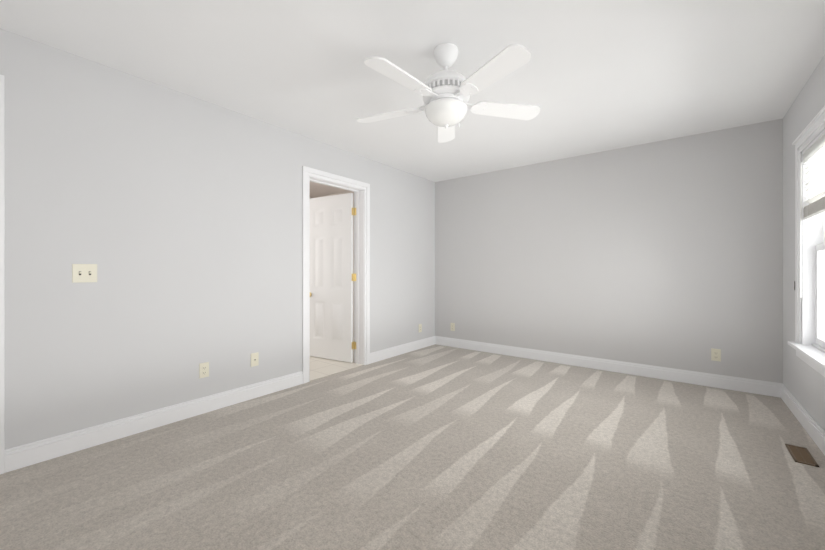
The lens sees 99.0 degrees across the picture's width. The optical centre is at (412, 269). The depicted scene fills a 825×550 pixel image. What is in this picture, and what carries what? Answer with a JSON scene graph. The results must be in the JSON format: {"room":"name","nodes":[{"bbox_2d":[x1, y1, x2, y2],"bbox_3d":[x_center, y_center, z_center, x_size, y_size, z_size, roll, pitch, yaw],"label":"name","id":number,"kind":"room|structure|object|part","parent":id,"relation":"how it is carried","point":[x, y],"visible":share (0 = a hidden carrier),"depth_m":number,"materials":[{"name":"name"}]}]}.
{"room":"empty bedroom","nodes":[
{"label":"empty bedroom","id":0,"kind":"room"},
{"bbox_2d":[0,28,434,448],"bbox_3d":[-1.341,-0.105,3.273,0.160,2.450,5.630,0,0,38],"label":"wall","id":1,"kind":"structure","parent":0,"point":[175,216],"depth_m":2.49,"materials":[{"name":"grey paint"}]},
{"bbox_2d":[0,75,4,474],"bbox_3d":[-2.600,0.025,1.624,0.179,2.190,0.930,0,0,38],"label":"door frame","id":2,"kind":"structure","parent":1,"relation":"attached to","point":[2,274],"depth_m":1.93,"materials":[{"name":"white paint"}]},
{"bbox_2d":[72,264,96,282],"bbox_3d":[-2.051,0.020,2.205,0.020,0.115,0.116,0,0,38],"label":"switch plate","id":3,"kind":"object","parent":1,"relation":"attached to","point":[84,272],"visible":1,"depth_m":2.21,"materials":[{"name":"beige plastic"}]},
{"bbox_2d":[199,362,208,378],"bbox_3d":[-1.632,0.785,2.759,0.008,0.115,0.070,0,0,38],"label":"electrical outlet","id":4,"kind":"object","parent":1,"relation":"attached to","point":[203,370],"visible":1,"depth_m":2.75,"materials":[{"name":"beige plastic"}]},
{"bbox_2d":[5,336,434,472],"bbox_3d":[-1.272,1.058,3.220,0.016,0.125,5.310,0,0,38],"label":"baseboard","id":5,"kind":"structure","parent":1,"relation":"attached to","point":[25,455],"depth_m":2.47,"materials":[{"name":"white paint"}]},
{"bbox_2d":[251,352,258,366],"bbox_3d":[-1.381,0.785,3.083,0.010,0.115,0.070,0,0,38],"label":"jack","id":6,"kind":"object","parent":1,"relation":"attached to","point":[254,359],"visible":1,"depth_m":3.08,"materials":[{"name":"beige plastic"}]},
{"bbox_2d":[310,193,355,362],"bbox_3d":[-1.048,0.093,4.375,0.788,2.030,0.213,0,0,38],"label":"door","id":7,"kind":"structure","parent":1,"relation":"in","point":[331,277],"depth_m":4.36,"materials":[{"name":"white paint"}]},
{"bbox_3d":[-0.686,0.103,4.226,0.032,1.698,0.002,0,0,38],"label":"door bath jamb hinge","id":8,"kind":"part","parent":7,"relation":"part of","materials":[{"name":"gold metal"}]},
{"bbox_2d":[302,166,369,383],"bbox_3d":[-0.869,0.048,3.887,0.198,2.145,0.930,0,0,38],"label":"door frame","id":9,"kind":"structure","parent":1,"relation":"attached to","point":[360,190],"depth_m":4.14,"materials":[{"name":"white paint"}]},
{"bbox_2d":[315,191,353,336],"bbox_3d":[-0.884,-0.105,5.818,2.220,2.450,0.100,0,0,38],"label":"wall","id":10,"kind":"structure","parent":0,"point":[344,192],"depth_m":5.83,"materials":[{"name":"paint"}]},
{"bbox_2d":[310,337,362,380],"bbox_3d":[-1.652,1.168,4.705,2.400,0.104,2.600,0,0,38],"label":"floor","id":11,"kind":"structure","parent":0,"point":[321,367],"depth_m":4.07,"materials":[{"name":"beige tile"}]},
{"bbox_2d":[0,344,824,549],"bbox_3d":[0.239,1.170,2.056,3.830,0.100,5.630,0,0,38],"label":"floor","id":12,"kind":"structure","parent":0,"point":[436,447],"depth_m":1.95,"materials":[{"name":"beige carpet"}]},
{"bbox_2d":[785,444,818,466],"bbox_3d":[2.349,1.117,2.129,0.095,0.007,0.260,0,0,38],"label":"floor vent","id":13,"kind":"object","parent":12,"relation":"in","point":[802,455],"visible":1,"depth_m":2.12,"materials":[{"name":"brown metal"}]},
{"bbox_2d":[0,0,824,197],"bbox_3d":[-0.751,-1.380,2.819,6.330,0.100,5.630,0,0,38],"label":"ceiling","id":14,"kind":"structure","parent":0,"point":[592,76],"depth_m":2.23,"materials":[{"name":"white paint"}]},
{"bbox_2d":[357,43,539,142],"bbox_3d":[0.170,-1.078,2.110,1.186,0.504,1.157,0,0,38],"label":"ceiling fan","id":15,"kind":"object","parent":14,"relation":"hanging from","point":[446,93],"visible":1,"depth_m":2.03,"materials":[{"name":"white metal"}]},
{"bbox_2d":[435,118,782,382],"bbox_3d":[1.845,-0.105,4.272,3.670,2.450,0.160,0,0,38],"label":"wall","id":16,"kind":"structure","parent":0,"point":[668,253],"depth_m":3.78,"materials":[{"name":"grey paint"}]},
{"bbox_2d":[451,323,454,330],"bbox_3d":[0.585,0.830,5.136,0.070,0.115,0.008,0,0,38],"label":"electrical outlet","id":17,"kind":"object","parent":16,"relation":"attached to","point":[452,326],"visible":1,"depth_m":5.13,"materials":[{"name":"beige plastic"}]},
{"bbox_2d":[435,336,781,397],"bbox_3d":[1.791,1.058,4.202,3.670,0.125,0.016,0,0,38],"label":"baseboard","id":18,"kind":"structure","parent":16,"relation":"attached to","point":[766,388],"depth_m":3.77,"materials":[{"name":"white paint"}]},
{"bbox_2d":[711,348,720,360],"bbox_3d":[2.894,0.810,3.357,0.070,0.115,0.008,0,0,38],"label":"electrical outlet","id":19,"kind":"object","parent":16,"relation":"attached to","point":[715,354],"visible":1,"depth_m":3.36,"materials":[{"name":"beige plastic"}]},
{"bbox_2d":[783,55,824,430],"bbox_3d":[1.693,-0.105,0.936,0.160,2.450,5.630,0,0,38],"label":"wall","id":20,"kind":"structure","parent":0,"point":[803,382],"depth_m":2.76,"materials":[{"name":"grey paint"}]},
{"bbox_2d":[781,383,824,454],"bbox_3d":[1.623,1.058,0.990,0.016,0.125,5.310,0,0,38],"label":"baseboard","id":21,"kind":"structure","parent":20,"relation":"attached to","point":[815,431],"depth_m":2.48,"materials":[{"name":"white paint"}]},
{"bbox_2d":[788,106,824,376],"bbox_3d":[2.425,-0.161,1.907,0.245,1.621,1.850,0,0,38],"label":"window","id":22,"kind":"structure","parent":20,"relation":"in","point":[810,352],"depth_m":2.55,"materials":[{"name":"white paint"}]},
{"bbox_2d":[794,134,824,296],"bbox_3d":[2.432,-0.224,1.996,0.077,1.248,1.739,0,0,38],"label":"window blind","id":23,"kind":"object","parent":22,"relation":"attached to","point":[814,156],"visible":0.96,"depth_m":2.40,"materials":[{"name":"white plastic"}]},
{"bbox_3d":[2.442,-0.160,1.893,0.080,1.380,1.600,0,0,38],"label":"window sash","id":24,"kind":"part","parent":22,"relation":"part of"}
]}

